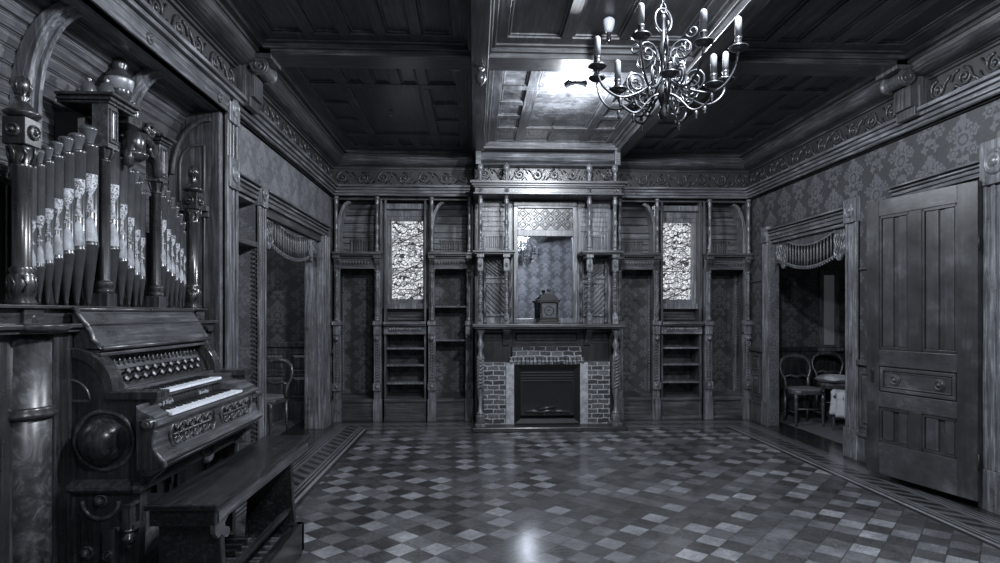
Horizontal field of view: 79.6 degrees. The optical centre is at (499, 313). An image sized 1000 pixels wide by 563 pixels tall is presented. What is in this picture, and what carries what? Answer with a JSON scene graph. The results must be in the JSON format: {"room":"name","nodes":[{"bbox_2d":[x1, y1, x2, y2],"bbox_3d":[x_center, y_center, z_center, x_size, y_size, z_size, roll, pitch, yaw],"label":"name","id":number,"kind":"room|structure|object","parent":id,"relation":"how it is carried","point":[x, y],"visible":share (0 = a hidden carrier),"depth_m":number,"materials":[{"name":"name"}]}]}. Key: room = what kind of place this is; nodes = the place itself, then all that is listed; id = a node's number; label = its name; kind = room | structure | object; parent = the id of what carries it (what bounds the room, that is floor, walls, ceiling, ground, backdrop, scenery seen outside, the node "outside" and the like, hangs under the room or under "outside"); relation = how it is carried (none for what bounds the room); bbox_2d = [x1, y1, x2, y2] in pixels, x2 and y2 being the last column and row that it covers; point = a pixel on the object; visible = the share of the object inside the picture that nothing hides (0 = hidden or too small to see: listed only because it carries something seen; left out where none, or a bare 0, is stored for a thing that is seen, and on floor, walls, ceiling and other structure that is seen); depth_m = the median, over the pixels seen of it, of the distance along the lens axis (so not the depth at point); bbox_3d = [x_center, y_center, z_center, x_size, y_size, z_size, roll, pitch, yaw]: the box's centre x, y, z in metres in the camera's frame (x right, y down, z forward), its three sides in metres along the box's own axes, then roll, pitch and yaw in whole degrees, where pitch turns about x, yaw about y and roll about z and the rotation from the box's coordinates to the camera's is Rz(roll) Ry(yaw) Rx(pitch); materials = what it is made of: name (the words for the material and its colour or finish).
{"room":"historic interior","nodes":[
{"label":"historic interior","id":0,"kind":"room"},
{"bbox_2d":[0,0,200,307],"bbox_3d":[-2.270,-0.100,1.486,0.429,3.100,6.160,0,0,-2],"label":"wall","id":1,"kind":"structure","parent":0,"point":[82,50],"depth_m":3.30,"materials":[{"name":"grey wood"}]},
{"bbox_2d":[10,1,88,185],"bbox_3d":[-2.269,-0.735,3.028,0.320,1.670,0.110,0,0,-2],"label":"trim","id":2,"kind":"structure","parent":1,"relation":"attached to","point":[35,49],"depth_m":2.99,"materials":[{"name":"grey wood"}]},
{"bbox_2d":[60,0,229,112],"bbox_3d":[-2.007,-1.587,1.497,0.174,0.103,6.160,0,0,-2],"label":"trim","id":3,"kind":"structure","parent":1,"relation":"attached to","point":[107,16],"depth_m":3.52,"materials":[{"name":"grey wood"}]},
{"bbox_2d":[130,67,167,106],"bbox_3d":[-2.302,-0.735,3.827,0.320,1.670,0.110,0,0,-2],"label":"trim","id":4,"kind":"structure","parent":1,"relation":"attached to","point":[146,77],"depth_m":3.82,"materials":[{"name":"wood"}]},
{"bbox_2d":[169,108,219,358],"bbox_3d":[-2.305,-0.050,4.488,0.370,3.000,0.101,0,0,-2],"label":"trim","id":5,"kind":"structure","parent":1,"relation":"attached to","point":[214,119],"depth_m":4.53,"materials":[{"name":"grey wood"}]},
{"bbox_2d":[61,1,333,444],"bbox_3d":[-2.262,-0.370,3.458,0.370,3.640,10.100,0,0,-2],"label":"wall","id":6,"kind":"structure","parent":0,"point":[257,160],"depth_m":5.27,"materials":[{"name":"paper"}]},
{"bbox_2d":[114,0,337,197],"bbox_3d":[-2.024,-1.653,3.268,0.130,0.165,9.700,0,0,-2],"label":"trim","id":7,"kind":"structure","parent":6,"relation":"attached to","point":[261,126],"depth_m":4.53,"materials":[{"name":"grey wood"}]},
{"bbox_2d":[223,97,239,367],"bbox_3d":[-2.089,-0.140,4.692,0.079,3.180,0.270,0,0,-2],"label":"trim","id":8,"kind":"structure","parent":6,"relation":"attached to","point":[231,120],"depth_m":4.66,"materials":[{"name":"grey wood"}]},
{"bbox_2d":[145,0,332,178],"bbox_3d":[-2.077,-1.850,3.266,0.024,0.240,9.700,0,0,-2],"label":"trim","id":9,"kind":"structure","parent":6,"relation":"attached to","point":[170,11],"depth_m":4.38,"materials":[{"name":"wood"}]},
{"bbox_2d":[238,236,257,450],"bbox_3d":[-2.253,0.235,5.050,0.260,2.430,0.480,0,0,-2],"label":"trim","id":10,"kind":"structure","parent":6,"relation":"attached to","point":[242,242],"depth_m":5.26,"materials":[{"name":"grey wood"}]},
{"bbox_2d":[233,49,280,114],"bbox_3d":[-1.988,-1.910,4.921,0.300,0.480,0.260,0,0,-2],"label":"trim","id":11,"kind":"structure","parent":6,"relation":"attached to","point":[250,82],"depth_m":4.82,"materials":[{"name":"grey wood"}]},
{"bbox_2d":[167,0,350,168],"bbox_3d":[-1.919,-2.085,3.272,0.340,0.250,9.700,0,0,-2],"label":"trim","id":12,"kind":"structure","parent":6,"relation":"attached to","point":[228,26],"depth_m":4.76,"materials":[{"name":"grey wood"}]},
{"bbox_2d":[255,179,268,440],"bbox_3d":[-2.117,0.133,5.366,0.079,2.634,0.200,0,0,-2],"label":"trim","id":13,"kind":"structure","parent":6,"relation":"attached to","point":[262,203],"depth_m":5.34,"materials":[{"name":"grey wood"}]},
{"bbox_2d":[239,173,331,237],"bbox_3d":[-2.161,-1.060,6.305,0.070,0.140,3.020,0,0,-2],"label":"trim","id":14,"kind":"structure","parent":6,"relation":"attached to","point":[248,186],"depth_m":5.99,"materials":[{"name":"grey wood"}]},
{"bbox_2d":[266,217,316,266],"bbox_3d":[-2.260,-0.775,6.516,0.040,0.400,2.070,0,0,-2],"label":"curtain valance","id":15,"kind":"object","parent":6,"relation":"attached to","point":[304,247],"visible":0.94,"depth_m":6.46,"materials":[{"name":"grey fabric"}]},
{"bbox_2d":[266,209,320,241],"bbox_3d":[-2.225,-0.950,6.518,0.030,0.080,2.110,0,0,-2],"label":"trim","id":16,"kind":"structure","parent":6,"relation":"attached to","point":[271,215],"depth_m":6.34,"materials":[{"name":"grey wood"}]},
{"bbox_2d":[305,235,330,428],"bbox_3d":[-2.335,0.225,7.712,0.260,2.450,0.295,0,0,-2],"label":"trim","id":17,"kind":"structure","parent":6,"relation":"attached to","point":[317,279],"depth_m":7.57,"materials":[{"name":"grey wood"}]},
{"bbox_2d":[330,349,333,422],"bbox_3d":[-2.242,0.960,7.948,0.045,0.980,0.210,0,0,-2],"label":"trim","id":18,"kind":"structure","parent":6,"relation":"attached to","point":[331,350],"depth_m":7.97,"materials":[{"name":"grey wood"}]},
{"bbox_2d":[333,184,472,198],"bbox_3d":[-1.306,-1.653,8.107,1.930,0.165,0.130,0,0,-2],"label":"trim","id":19,"kind":"structure","parent":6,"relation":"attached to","point":[343,190],"depth_m":8.09,"materials":[{"name":"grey wood"}]},
{"bbox_2d":[332,169,474,184],"bbox_3d":[-1.308,-1.850,8.160,1.930,0.240,0.024,0,0,-2],"label":"trim","id":20,"kind":"structure","parent":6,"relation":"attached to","point":[456,173],"depth_m":8.15,"materials":[{"name":"wood"}]},
{"bbox_2d":[334,147,474,169],"bbox_3d":[-1.301,-2.085,8.002,1.930,0.250,0.340,0,0,-2],"label":"trim","id":21,"kind":"structure","parent":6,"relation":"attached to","point":[355,157],"depth_m":7.98,"materials":[{"name":"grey wood"}]},
{"bbox_2d":[167,160,303,341],"bbox_3d":[-3.756,-0.050,6.398,2.730,3.000,3.900,0,0,-2],"label":"wall","id":22,"kind":"structure","parent":0,"point":[284,277],"depth_m":8.23,"materials":[{"name":"paper"}]},
{"bbox_2d":[266,342,303,419],"bbox_3d":[-3.785,0.920,8.169,2.620,1.060,0.060,0,0,-2],"label":"wainscoting","id":23,"kind":"structure","parent":22,"relation":"attached to","point":[292,351],"depth_m":8.21,"materials":[{"name":"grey wood"}]},
{"bbox_2d":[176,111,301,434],"bbox_3d":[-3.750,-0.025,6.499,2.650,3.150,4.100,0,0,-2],"label":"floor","id":24,"kind":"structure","parent":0,"point":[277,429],"depth_m":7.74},
{"bbox_2d":[266,357,293,434],"bbox_3d":[-2.759,0.992,7.141,0.446,0.921,0.503,0,0,12],"label":"chair","id":25,"kind":"object","parent":24,"relation":"on","point":[271,399],"visible":0.59,"depth_m":7.23,"materials":[{"name":"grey wood"}]},
{"bbox_2d":[473,206,474,414],"bbox_3d":[0.436,-0.385,8.701,6.400,3.670,0.150,0,0,-2],"label":"wall","id":26,"kind":"structure","parent":0,"point":[473,206],"depth_m":8.59,"materials":[{"name":"wood"}]},
{"bbox_2d":[332,198,746,205],"bbox_3d":[0.592,-1.880,8.432,5.750,0.660,0.400,0,0,-2],"label":"trim","id":27,"kind":"structure","parent":26,"relation":"attached to","point":[357,200],"depth_m":8.29,"materials":[{"name":"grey wood"}]},
{"bbox_2d":[255,0,964,148],"bbox_3d":[0.599,-2.268,3.628,6.500,0.144,10.200,0,0,-2],"label":"ceiling","id":28,"kind":"structure","parent":0,"point":[529,16],"depth_m":4.65,"materials":[{"name":"black wood"}]},
{"bbox_2d":[242,0,462,41],"bbox_3d":[-1.010,-2.200,3.311,1.580,0.060,2.900,0,0,-2],"label":"trim","id":29,"kind":"structure","parent":28,"relation":"attached to","point":[411,9],"depth_m":4.50,"materials":[{"name":"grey wood"}]},
{"bbox_2d":[292,67,467,148],"bbox_3d":[-1.145,-2.200,6.533,1.580,0.060,2.750,0,0,-2],"label":"trim","id":30,"kind":"structure","parent":28,"relation":"attached to","point":[424,86],"depth_m":6.23,"materials":[{"name":"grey wood"}]},
{"bbox_2d":[497,71,650,139],"bbox_3d":[0.686,-2.200,6.444,1.390,0.019,2.220,0,0,-2],"label":"ceiling panel","id":31,"kind":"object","parent":28,"relation":"attached to","point":[558,108],"depth_m":6.37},
{"bbox_2d":[488,71,660,142],"bbox_3d":[0.686,-2.200,6.444,1.590,0.060,2.420,0,0,-2],"label":"trim","id":32,"kind":"structure","parent":28,"relation":"attached to","point":[532,85],"depth_m":6.50,"materials":[{"name":"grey wood"}]},
{"bbox_2d":[565,82,585,95],"bbox_3d":[0.722,-2.121,5.705,0.200,0.099,0.200,0,0,-2],"label":"ceiling light","id":33,"kind":"object","parent":32,"relation":"attached to","point":[575,87],"visible":1,"depth_m":5.67,"materials":[{"name":"white glass"}]},
{"bbox_2d":[603,16,614,43],"bbox_3d":[0.805,-2.143,4.438,0.088,0.275,0.086,0,0,-2],"label":"bulb","id":34,"kind":"object","parent":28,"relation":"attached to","point":[608,22],"visible":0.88,"depth_m":4.42,"materials":[{"name":"white glass"}]},
{"bbox_2d":[496,0,725,45],"bbox_3d":[0.814,-2.200,3.387,1.590,0.060,2.900,0,0,-2],"label":"trim","id":35,"kind":"structure","parent":28,"relation":"attached to","point":[575,9],"depth_m":4.59,"materials":[{"name":"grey wood"}]},
{"bbox_2d":[462,0,770,160],"bbox_3d":[0.814,-2.140,3.387,2.090,0.180,9.700,0,0,-2],"label":"trim","id":36,"kind":"structure","parent":28,"relation":"attached to","point":[480,17],"depth_m":4.74,"materials":[{"name":"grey wood"}]},
{"bbox_2d":[475,66,485,86],"bbox_3d":[-0.159,-1.970,4.998,0.092,0.160,0.092,0,0,-2],"label":"pendant","id":37,"kind":"object","parent":36,"relation":"hanging from","point":[480,78],"visible":1,"depth_m":4.97,"materials":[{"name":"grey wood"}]},
{"bbox_2d":[588,0,748,132],"bbox_3d":[0.854,-1.584,3.139,0.778,1.188,0.780,0,0,9],"label":"chandelier","id":38,"kind":"object","parent":28,"relation":"hanging from","point":[668,74],"visible":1,"depth_m":3.08,"materials":[{"name":"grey metal"}]},
{"bbox_2d":[630,74,856,151],"bbox_3d":[2.492,-2.200,6.685,1.560,0.060,2.750,0,0,-2],"label":"trim","id":39,"kind":"structure","parent":28,"relation":"attached to","point":[751,87],"depth_m":6.48,"materials":[{"name":"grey wood"}]},
{"bbox_2d":[728,0,980,49],"bbox_3d":[2.627,-2.200,3.463,1.560,0.060,2.900,0,0,-2],"label":"trim","id":40,"kind":"structure","parent":28,"relation":"attached to","point":[773,39],"depth_m":4.56,"materials":[{"name":"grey wood"}]},
{"bbox_2d":[229,415,999,562],"bbox_3d":[0.724,1.500,3.634,6.450,0.100,10.200,0,0,-2],"label":"floor","id":41,"kind":"structure","parent":0,"point":[702,490],"depth_m":4.67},
{"bbox_2d":[0,58,262,562],"bbox_3d":[-1.997,-0.040,3.349,0.890,2.980,2.080,0,0,-2],"label":"pipe organ","id":42,"kind":"object","parent":41,"relation":"on","point":[113,397],"visible":0.97,"depth_m":2.89,"materials":[{"name":"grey wood"}]},
{"bbox_2d":[143,435,310,562],"bbox_3d":[-1.390,1.134,3.310,0.330,0.632,1.490,0,0,-2],"label":"bench","id":43,"kind":"object","parent":41,"relation":"on","point":[191,517],"visible":0.92,"depth_m":2.93,"materials":[{"name":"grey wood"}]},
{"bbox_2d":[224,522,303,562],"bbox_3d":[-1.436,1.355,3.168,0.535,0.190,0.930,0,0,-2],"label":"pedalboard","id":44,"kind":"object","parent":41,"relation":"on","point":[287,547],"visible":0.53,"depth_m":3.41,"materials":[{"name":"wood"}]},
{"bbox_2d":[332,196,383,421],"bbox_3d":[-1.927,-0.060,8.246,0.660,3.020,0.540,0,0,-2],"label":"shelving","id":45,"kind":"object","parent":41,"relation":"on","point":[358,328],"visible":0.97,"depth_m":8.37,"materials":[{"name":"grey wood"}]},
{"bbox_2d":[383,200,427,420],"bbox_3d":[-1.293,-0.050,8.293,0.570,3.000,0.500,0,0,-2],"label":"shelving","id":46,"kind":"object","parent":41,"relation":"on","point":[405,330],"visible":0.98,"depth_m":8.25,"materials":[{"name":"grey wood"}]},
{"bbox_2d":[382,203,433,308],"bbox_3d":[-1.278,-0.790,8.289,0.720,1.440,0.170,0,0,-2],"label":"window","id":47,"kind":"structure","parent":46,"relation":"attached to","point":[405,221],"depth_m":8.34,"materials":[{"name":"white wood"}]},
{"bbox_2d":[427,197,473,420],"bbox_3d":[-0.676,-0.060,8.299,0.625,3.020,0.540,0,0,-2],"label":"shelving","id":48,"kind":"object","parent":41,"relation":"on","point":[450,321],"visible":1,"depth_m":8.45,"materials":[{"name":"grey wood"}]},
{"bbox_2d":[470,142,627,432],"bbox_3d":[0.596,-0.380,7.997,1.980,3.660,1.250,0,0,-2],"label":"fireplace","id":49,"kind":"object","parent":41,"relation":"on","point":[546,212],"visible":0.99,"depth_m":7.76,"materials":[{"name":"wood"}]},
{"bbox_2d":[472,250,514,256],"bbox_3d":[-0.084,-0.780,7.743,0.540,0.050,0.420,0,0,-2],"label":"shelf","id":50,"kind":"object","parent":49,"relation":"attached to","point":[477,253],"depth_m":7.56,"materials":[{"name":"grey wood"}]},
{"bbox_2d":[518,236,571,318],"bbox_3d":[0.598,-0.480,7.946,0.724,1.090,0.012,0,0,-2],"label":"mirror","id":51,"kind":"object","parent":49,"relation":"attached to","point":[544,262],"depth_m":7.94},
{"bbox_2d":[536,288,560,323],"bbox_3d":[0.620,-0.105,7.655,0.300,0.460,0.165,0,0,-2],"label":"mantel clock","id":52,"kind":"object","parent":49,"relation":"on","point":[548,302],"visible":1,"depth_m":7.60,"materials":[{"name":"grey wood"}]},
{"bbox_2d":[472,323,625,328],"bbox_3d":[0.607,0.155,7.722,1.920,0.060,0.520,0,0,-2],"label":"mantel shelf","id":53,"kind":"object","parent":49,"relation":"attached to","point":[476,325],"depth_m":7.48,"materials":[{"name":"grey wood"}]},
{"bbox_2d":[577,250,623,256],"bbox_3d":[1.294,-0.780,7.801,0.540,0.050,0.420,0,0,-2],"label":"shelf","id":54,"kind":"object","parent":49,"relation":"attached to","point":[584,253],"depth_m":7.61,"materials":[{"name":"grey wood"}]},
{"bbox_2d":[617,198,661,419],"bbox_3d":[1.882,-0.060,8.406,0.635,3.020,0.540,0,0,-2],"label":"shelving","id":55,"kind":"object","parent":41,"relation":"on","point":[638,228],"visible":0.8,"depth_m":8.56,"materials":[{"name":"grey wood"}]},
{"bbox_2d":[659,202,703,418],"bbox_3d":[2.503,-0.050,8.452,0.570,3.000,0.500,0,0,-2],"label":"shelving","id":56,"kind":"object","parent":41,"relation":"on","point":[681,333],"visible":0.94,"depth_m":8.36,"materials":[{"name":"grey wood"}]},
{"bbox_2d":[651,206,697,308],"bbox_3d":[2.489,-0.790,8.447,0.720,1.440,0.170,0,0,-2],"label":"window","id":57,"kind":"structure","parent":56,"relation":"attached to","point":[679,222],"depth_m":8.50,"materials":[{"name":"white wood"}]},
{"bbox_2d":[702,199,752,418],"bbox_3d":[3.139,-0.060,8.459,0.660,3.020,0.540,0,0,-2],"label":"shelving","id":58,"kind":"object","parent":41,"relation":"on","point":[727,258],"visible":0.98,"depth_m":8.42,"materials":[{"name":"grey wood"}]},
{"bbox_2d":[620,187,747,200],"bbox_3d":[2.516,-1.653,8.268,1.920,0.165,0.130,0,0,-2],"label":"trim","id":59,"kind":"structure","parent":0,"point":[630,193],"depth_m":8.25,"materials":[{"name":"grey wood"}]},
{"bbox_2d":[779,233,844,346],"bbox_3d":[5.154,-0.050,7.172,3.200,3.000,3.900,0,0,-2],"label":"wall","id":60,"kind":"structure","parent":0,"point":[798,288],"depth_m":8.95,"materials":[{"name":"paper"}]},
{"bbox_2d":[779,347,844,411],"bbox_3d":[5.080,0.970,8.946,2.900,0.960,0.050,0,0,-2],"label":"wainscoting","id":61,"kind":"structure","parent":60,"relation":"attached to","point":[796,366],"depth_m":8.92,"materials":[{"name":"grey wood"}]},
{"bbox_2d":[818,270,843,350],"bbox_3d":[4.901,-0.050,8.913,0.360,1.200,0.100,0,0,-2],"label":"window","id":62,"kind":"structure","parent":60,"relation":"in","point":[828,285],"depth_m":8.93,"materials":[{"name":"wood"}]},
{"bbox_2d":[779,411,844,443],"bbox_3d":[5.204,-0.025,7.174,3.000,3.150,3.900,0,0,-2],"label":"floor","id":63,"kind":"structure","parent":0,"point":[813,425],"depth_m":7.95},
{"bbox_2d":[779,353,824,426],"bbox_3d":[3.994,0.992,7.946,0.446,0.921,0.503,0,0,2],"label":"chair","id":64,"kind":"object","parent":63,"relation":"on","point":[808,390],"visible":1,"depth_m":7.93,"materials":[{"name":"brown wood"}]},
{"bbox_2d":[811,350,844,413],"bbox_3d":[4.710,0.992,8.525,0.446,0.921,0.503,0,0,13],"label":"chair","id":65,"kind":"object","parent":63,"relation":"on","point":[822,385],"visible":0.54,"depth_m":8.66,"materials":[{"name":"brown wood"}]},
{"bbox_2d":[814,374,844,383],"bbox_3d":[4.681,0.910,8.423,0.400,0.122,0.380,0,0,-20],"label":"cushion","id":66,"kind":"object","parent":65,"relation":"on","point":[825,378],"visible":0.85,"depth_m":8.31,"materials":[{"name":"fabric"}]},
{"bbox_2d":[832,393,843,429],"bbox_3d":[4.370,0.992,7.305,0.503,0.921,0.446,0,0,3],"label":"chair","id":67,"kind":"object","parent":63,"relation":"on","point":[834,396],"visible":0.16,"depth_m":7.47,"materials":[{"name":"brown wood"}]},
{"bbox_2d":[829,389,844,418],"bbox_3d":[4.242,1.094,7.304,0.355,0.328,0.360,0,0,-2],"label":"draped cloth","id":68,"kind":"object","parent":67,"relation":"on","point":[837,406],"visible":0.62,"depth_m":7.26,"materials":[{"name":"white fabric"}]},
{"bbox_2d":[750,99,999,359],"bbox_3d":[3.758,-0.370,3.711,0.180,3.640,10.100,0,0,-2],"label":"wall","id":69,"kind":"structure","parent":0,"point":[953,142],"depth_m":5.86,"materials":[{"name":"paper"}]},
{"bbox_2d":[258,38,908,76],"bbox_3d":[0.804,-2.155,3.387,5.750,0.150,3.700,0,0,-2],"label":"ceiling beam","id":70,"kind":"structure","parent":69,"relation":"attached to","point":[316,53],"depth_m":4.92,"materials":[{"name":"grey wood"}]},
{"bbox_2d":[617,172,748,187],"bbox_3d":[2.514,-1.850,8.321,1.920,0.240,0.024,0,0,-2],"label":"trim","id":71,"kind":"structure","parent":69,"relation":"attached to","point":[638,175],"depth_m":8.31,"materials":[{"name":"wood"}]},
{"bbox_2d":[618,150,747,172],"bbox_3d":[2.520,-2.085,8.163,1.920,0.250,0.340,0,0,-2],"label":"trim","id":72,"kind":"structure","parent":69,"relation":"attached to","point":[633,161],"depth_m":8.13,"materials":[{"name":"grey wood"}]},
{"bbox_2d":[748,267,866,463],"bbox_3d":[3.509,0.497,6.893,0.050,1.905,2.840,0,0,-2],"label":"trim","id":73,"kind":"structure","parent":69,"relation":"attached to","point":[756,352],"depth_m":5.93,"materials":[{"name":"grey wood"}]},
{"bbox_2d":[774,227,844,271],"bbox_3d":[3.582,-0.720,6.946,0.040,0.400,1.580,0,0,-2],"label":"valance","id":74,"kind":"object","parent":69,"relation":"attached to","point":[783,248],"visible":0.97,"depth_m":6.90,"materials":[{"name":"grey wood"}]},
{"bbox_2d":[737,0,999,172],"bbox_3d":[3.526,-2.085,3.501,0.340,0.250,9.700,0,0,-2],"label":"trim","id":75,"kind":"structure","parent":69,"relation":"attached to","point":[975,31],"depth_m":5.49,"materials":[{"name":"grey wood"}]},
{"bbox_2d":[744,69,999,199],"bbox_3d":[3.631,-1.653,3.505,0.130,0.165,9.700,0,0,-2],"label":"trim","id":76,"kind":"structure","parent":69,"relation":"attached to","point":[984,90],"depth_m":5.45,"materials":[{"name":"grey wood"}]},
{"bbox_2d":[766,160,978,425],"bbox_3d":[3.584,0.150,6.123,0.175,2.600,3.275,0,0,-2],"label":"trim","id":77,"kind":"structure","parent":69,"relation":"attached to","point":[826,221],"depth_m":7.04,"materials":[{"name":"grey wood"}]},
{"bbox_2d":[748,45,999,185],"bbox_3d":[3.684,-1.850,3.507,0.024,0.240,9.700,0,0,-2],"label":"trim","id":78,"kind":"structure","parent":69,"relation":"attached to","point":[976,64],"depth_m":5.68,"materials":[{"name":"wood"}]},
{"bbox_2d":[761,137,999,514],"bbox_3d":[3.530,0.089,6.058,0.079,2.722,3.730,0,0,-2],"label":"trim","id":79,"kind":"structure","parent":69,"relation":"attached to","point":[989,151],"depth_m":4.45,"materials":[{"name":"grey wood"}]},
{"bbox_2d":[876,60,930,122],"bbox_3d":[3.457,-1.910,5.149,0.300,0.480,0.260,0,0,-2],"label":"trim","id":80,"kind":"structure","parent":69,"relation":"attached to","point":[910,92],"depth_m":5.07,"materials":[{"name":"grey wood"}]},
{"bbox_2d":[867,180,981,501],"bbox_3d":[3.417,0.200,4.892,0.054,2.380,0.965,0,0,-16],"label":"door","id":81,"kind":"structure","parent":69,"relation":"in","point":[924,249],"depth_m":4.82,"materials":[{"name":"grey wood"}]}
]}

